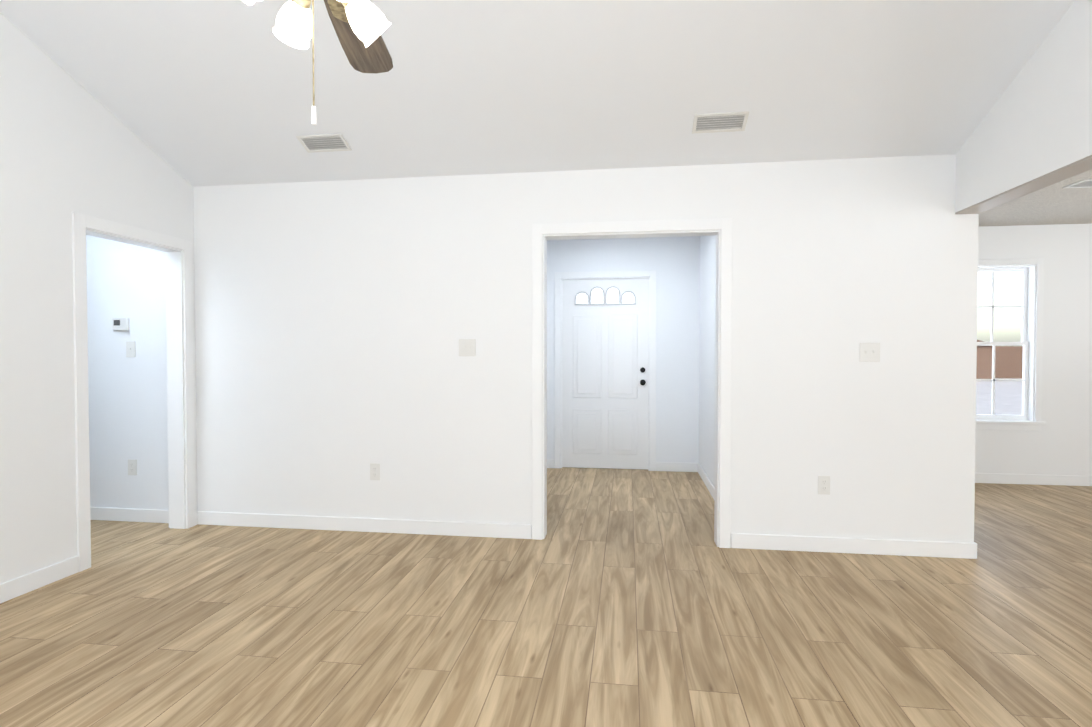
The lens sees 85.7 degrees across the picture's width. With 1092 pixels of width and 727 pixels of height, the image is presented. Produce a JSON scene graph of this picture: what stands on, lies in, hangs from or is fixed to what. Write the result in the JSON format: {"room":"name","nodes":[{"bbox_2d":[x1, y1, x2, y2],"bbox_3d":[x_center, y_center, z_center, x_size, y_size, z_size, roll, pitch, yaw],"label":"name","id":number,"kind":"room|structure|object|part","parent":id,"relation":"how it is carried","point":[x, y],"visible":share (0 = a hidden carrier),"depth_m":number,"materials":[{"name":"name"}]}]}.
{"room":"empty living room","nodes":[
{"label":"empty living room","id":0,"kind":"room"},
{"bbox_2d":[0,13,196,583],"bbox_3d":[-3.143,-0.761,0.321,0.120,4.013,7.940,0,1,8],"label":"wall","id":1,"kind":"structure","parent":0,"point":[69,144],"depth_m":3.17,"materials":[{"name":"white paint"}]},
{"bbox_2d":[0,556,78,603],"bbox_3d":[-3.142,1.208,-0.117,0.013,0.095,6.995,0,1,8],"label":"baseboard","id":2,"kind":"structure","parent":1,"relation":"attached to","point":[22,585],"depth_m":3.12,"materials":[{"name":"white wood"}]},
{"bbox_2d":[72,212,194,571],"bbox_3d":[-2.663,0.157,3.784,0.152,2.040,0.905,0,1,8],"label":"door frame","id":3,"kind":"structure","parent":1,"relation":"attached to","point":[180,380],"depth_m":4.13,"materials":[{"name":"white wood"}]},
{"bbox_2d":[195,511,197,524],"bbox_3d":[-2.532,1.120,4.262,0.013,0.095,0.040,0,1,8],"label":"baseboard","id":4,"kind":"structure","parent":1,"relation":"attached to","point":[196,517],"depth_m":4.26,"materials":[{"name":"white wood"}]},
{"bbox_2d":[86,154,978,547],"bbox_3d":[-0.912,-0.079,4.091,7.095,2.500,0.124,0,1,8],"label":"wall","id":5,"kind":"structure","parent":0,"point":[338,320],"depth_m":3.96,"materials":[{"name":"white paint"}]},
{"bbox_2d":[112,318,128,329],"bbox_3d":[-3.119,-0.289,4.317,0.120,0.090,0.028,0,1,8],"label":"thermostat","id":6,"kind":"object","parent":5,"relation":"attached to","point":[120,323],"visible":0.96,"depth_m":4.30,"materials":[{"name":"white plastic"}]},
{"bbox_2d":[90,507,168,522],"bbox_3d":[-3.065,1.119,4.346,0.826,0.095,0.013,0,1,8],"label":"baseboard","id":7,"kind":"structure","parent":5,"relation":"attached to","point":[130,515],"depth_m":4.34,"materials":[{"name":"white wood"}]},
{"bbox_2d":[126,341,135,356],"bbox_3d":[-3.049,-0.104,4.317,0.072,0.116,0.016,0,1,8],"label":"light switch","id":8,"kind":"object","parent":5,"relation":"attached to","point":[130,349],"visible":1,"depth_m":4.32,"materials":[{"name":"white plastic"}]},
{"bbox_2d":[128,459,136,474],"bbox_3d":[-3.048,0.766,4.338,0.072,0.116,0.009,0,1,8],"label":"outlet","id":9,"kind":"object","parent":5,"relation":"attached to","point":[132,467],"visible":1,"depth_m":4.33,"materials":[{"name":"white plastic"}]},
{"bbox_2d":[198,511,531,538],"bbox_3d":[-1.310,1.123,4.105,2.451,0.095,0.013,0,1,8],"label":"baseboard","id":10,"kind":"structure","parent":5,"relation":"attached to","point":[493,530],"depth_m":4.09,"materials":[{"name":"white wood"}]},
{"bbox_2d":[370,463,379,479],"bbox_3d":[-1.186,0.751,4.083,0.072,0.116,0.009,0,1,8],"label":"electrical outlet","id":11,"kind":"object","parent":5,"relation":"attached to","point":[374,471],"visible":1,"depth_m":4.08,"materials":[{"name":"white plastic"}]},
{"bbox_2d":[459,339,475,355],"bbox_3d":[-0.532,-0.107,3.971,0.117,0.116,0.017,0,1,8],"label":"light switch","id":12,"kind":"object","parent":5,"relation":"attached to","point":[467,347],"visible":1,"depth_m":3.97,"materials":[{"name":"white plastic"}]},
{"bbox_2d":[532,218,731,547],"bbox_3d":[0.552,0.127,3.893,1.280,2.095,0.152,0,1,8],"label":"door frame","id":13,"kind":"structure","parent":5,"relation":"attached to","point":[719,228],"depth_m":3.82,"materials":[{"name":"white wood"}]},
{"bbox_2d":[818,476,829,494],"bbox_3d":[1.736,0.759,3.676,0.072,0.116,0.009,0,1,8],"label":"electrical outlet","id":14,"kind":"object","parent":5,"relation":"attached to","point":[823,484],"visible":1,"depth_m":3.67,"materials":[{"name":"white plastic"}]},
{"bbox_2d":[731,533,974,558],"bbox_3d":[1.887,1.132,3.660,1.425,0.095,0.013,0,1,8],"label":"baseboard","id":15,"kind":"structure","parent":5,"relation":"attached to","point":[862,546],"depth_m":3.65,"materials":[{"name":"white wood"}]},
{"bbox_2d":[860,343,879,361],"bbox_3d":[1.993,-0.070,3.620,0.117,0.116,0.017,0,1,8],"label":"light switch","id":16,"kind":"object","parent":5,"relation":"attached to","point":[869,352],"visible":1,"depth_m":3.62,"materials":[{"name":"white plastic"}]},
{"bbox_2d":[974,542,976,558],"bbox_3d":[2.607,1.133,3.621,0.013,0.095,0.133,0,1,8],"label":"baseboard","id":17,"kind":"structure","parent":5,"relation":"attached to","point":[975,550],"depth_m":3.56,"materials":[{"name":"white wood"}]},
{"bbox_2d":[0,0,1074,186],"bbox_3d":[-0.578,-2.005,-0.061,5.299,1.729,8.180,0,1,8],"label":"ceiling","id":18,"kind":"structure","parent":0,"point":[194,93],"depth_m":3.16,"materials":[{"name":"white paint"}]},
{"bbox_2d":[242,0,392,124],"bbox_3d":[-0.536,-1.387,1.354,0.982,1.685,0.982,1,2,41],"label":"ceiling fan","id":19,"kind":"object","parent":18,"relation":"hanging from","point":[360,27],"visible":1,"depth_m":1.44,"materials":[{"name":"brown wood"}]},
{"bbox_3d":[-0.556,-0.664,1.346,0.069,0.240,0.021,0,1,8],"label":"cord","id":20,"kind":"part","parent":19,"relation":"part of","materials":[{"name":"white plastic"}]},
{"bbox_3d":[-0.556,-0.735,1.344,0.061,0.300,0.014,0,1,8],"label":"cord","id":21,"kind":"part","parent":19,"relation":"part of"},
{"bbox_3d":[-0.536,-0.836,1.365,0.312,0.106,0.312,0,1,8],"label":"lamp shade","id":22,"kind":"part","parent":19,"relation":"part of","materials":[{"name":"white glass"}]},
{"bbox_3d":[-0.536,-0.886,1.364,0.173,0.066,0.173,0,1,8],"label":"arm","id":23,"kind":"part","parent":19,"relation":"part of"},
{"bbox_3d":[-0.536,-0.985,1.362,0.674,0.027,0.674,0,1,8],"label":"arm","id":24,"kind":"part","parent":19,"relation":"part of"},
{"bbox_3d":[-0.567,-0.994,1.798,0.138,0.007,0.445,-5,2,-4],"label":"arm","id":25,"kind":"part","parent":19,"relation":"part of"},
{"bbox_2d":[296,133,351,152],"bbox_3d":[-1.402,-1.391,3.720,0.300,0.060,0.142,0,1,8],"label":"ceiling vent","id":26,"kind":"object","parent":18,"relation":"in","point":[323,143],"visible":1,"depth_m":3.72,"materials":[{"name":"white metal"}]},
{"bbox_3d":[-1.402,-1.394,3.721,0.260,0.040,0.103,0,1,8],"label":"panel","id":27,"kind":"part","parent":26,"relation":"part of","materials":[{"name":"grey metal"}]},
{"bbox_2d":[692,111,748,133],"bbox_3d":[1.000,-1.385,3.385,0.300,0.060,0.142,0,1,8],"label":"ceiling vent","id":28,"kind":"object","parent":18,"relation":"in","point":[720,122],"visible":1,"depth_m":3.38,"materials":[{"name":"white metal"}]},
{"bbox_3d":[1.000,-1.388,3.386,0.260,0.040,0.103,0,1,8],"label":"panel","id":29,"kind":"part","parent":28,"relation":"part of","materials":[{"name":"grey metal"}]},
{"bbox_2d":[0,467,1091,726],"bbox_3d":[1.325,1.284,0.951,12.400,0.100,10.580,0,1,8],"label":"floor","id":30,"kind":"structure","parent":0,"point":[626,597],"depth_m":2.68,"materials":[{"name":"brown wood"}]},
{"bbox_2d":[547,237,699,467],"bbox_3d":[-1.188,-0.098,6.555,5.870,2.440,0.120,0,1,8],"label":"wall","id":31,"kind":"structure","parent":0,"point":[674,262],"depth_m":6.15,"materials":[{"name":"white paint"}]},
{"bbox_2d":[547,459,553,467],"bbox_3d":[0.035,1.079,6.341,0.112,0.095,0.013,0,1,8],"label":"baseboard","id":32,"kind":"structure","parent":31,"relation":"attached to","point":[550,463],"depth_m":6.33,"materials":[{"name":"white wood"}]},
{"bbox_2d":[562,278,648,468],"bbox_3d":[0.626,0.110,6.261,0.925,2.024,0.120,0,1,8],"label":"front door","id":33,"kind":"structure","parent":31,"relation":"in","point":[605,357],"depth_m":6.27,"materials":[{"name":"white wood"}]},
{"bbox_3d":[0.628,-0.720,6.260,0.615,0.165,0.006,0,1,8],"label":"panel","id":34,"kind":"part","parent":33,"relation":"part of","materials":[{"name":"white"}]},
{"bbox_3d":[0.627,0.225,6.269,0.684,1.485,0.021,0,1,8],"label":"panel","id":35,"kind":"part","parent":33,"relation":"part of","materials":[{"name":"white wood"}]},
{"bbox_3d":[0.627,-0.720,6.252,0.647,0.197,0.017,0,1,8],"label":"frame","id":36,"kind":"part","parent":33,"relation":"part of","materials":[{"name":"grey glass"}]},
{"bbox_2d":[555,270,655,470],"bbox_3d":[0.632,0.076,6.305,1.069,2.102,0.152,0,1,8],"label":"door frame","id":37,"kind":"structure","parent":31,"relation":"attached to","point":[561,276],"depth_m":6.21,"materials":[{"name":"white wood"}]},
{"bbox_2d":[656,462,697,471],"bbox_3d":[1.367,1.083,6.155,0.427,0.095,0.013,0,1,8],"label":"baseboard","id":38,"kind":"structure","parent":31,"relation":"attached to","point":[676,467],"depth_m":6.15,"materials":[{"name":"white wood"}]},
{"bbox_2d":[699,235,715,487],"bbox_3d":[1.495,-0.067,4.970,0.120,2.440,2.280,0,1,8],"label":"wall","id":39,"kind":"structure","parent":0,"point":[707,355],"depth_m":5.49,"materials":[{"name":"white paint"}]},
{"bbox_2d":[698,463,714,499],"bbox_3d":[1.429,1.105,5.003,0.013,0.095,2.280,0,1,8],"label":"baseboard","id":40,"kind":"structure","parent":39,"relation":"attached to","point":[707,482],"depth_m":5.44,"materials":[{"name":"white wood"}]},
{"bbox_2d":[547,169,1091,240],"bbox_3d":[1.325,-1.286,0.900,12.400,0.160,10.580,0,1,8],"label":"ceiling","id":41,"kind":"structure","parent":0,"point":[1056,203],"depth_m":4.91,"materials":[{"name":"white paint"}]},
{"bbox_2d":[1063,179,1091,187],"bbox_3d":[3.875,-1.265,4.130,0.320,0.008,0.200,0,1,8],"label":"ceiling vent","id":42,"kind":"object","parent":41,"relation":"in","point":[1085,183],"visible":0.98,"depth_m":4.16,"materials":[{"name":"white metal"}]},
{"bbox_2d":[955,0,1091,212],"bbox_3d":[1.982,-1.791,-0.414,0.130,1.923,7.940,0,1,8],"label":"wall","id":43,"kind":"structure","parent":0,"point":[1036,122],"depth_m":2.82,"materials":[{"name":"white paint"}]},
{"bbox_2d":[955,155,1091,213],"bbox_3d":[1.982,-0.825,-0.394,0.130,0.010,7.940,0,1,8],"label":"soffit","id":44,"kind":"structure","parent":43,"relation":"attached to","point":[1080,166],"depth_m":2.94,"materials":[{"name":"beige paint"}]},
{"bbox_2d":[975,223,1091,475],"bbox_3d":[4.935,-0.079,5.566,6.530,2.440,0.150,0,1,8],"label":"wall","id":45,"kind":"structure","parent":0,"point":[1060,443],"depth_m":5.51,"materials":[{"name":"white paint"}]},
{"bbox_2d":[976,258,1046,430],"bbox_3d":[4.040,-0.178,5.664,1.300,1.615,0.200,0,1,8],"label":"window","id":46,"kind":"structure","parent":45,"relation":"in","point":[1032,270],"depth_m":5.58,"materials":[{"name":"white"}]},
{"bbox_3d":[4.046,-0.197,5.709,1.052,1.380,0.035,0,1,8],"label":"panel","id":47,"kind":"part","parent":46,"relation":"part of","materials":[{"name":"clear glass"}]},
{"bbox_3d":[4.046,-0.192,5.709,1.116,1.454,0.063,0,1,8],"label":"frame","id":48,"kind":"part","parent":46,"relation":"part of","materials":[{"name":"white"}]},
{"bbox_2d":[975,473,1091,485],"bbox_3d":[5.530,1.097,5.424,5.305,0.095,0.013,0,1,8],"label":"baseboard","id":49,"kind":"structure","parent":45,"relation":"attached to","point":[1036,479],"depth_m":5.55,"materials":[{"name":"white wood"}]},
{"label":"outside","id":50,"kind":"structure","parent":0,"visible":0},
{"bbox_2d":[976,378,1021,414],"bbox_3d":[24.707,1.055,60.119,150.000,0.200,112.960,0,1,8],"label":"ground","id":51,"kind":"structure","parent":50,"point":[1005,392],"depth_m":27.71,"materials":[{"name":"white"}]},
{"bbox_2d":[976,340,1022,378],"bbox_3d":[40.877,-0.437,44.644,33.890,3.400,5.310,0,1,8],"label":"fence","id":52,"kind":"object","parent":51,"relation":"on","point":[1005,357],"depth_m":47.61,"materials":[{"name":"brown wood"}]}
]}

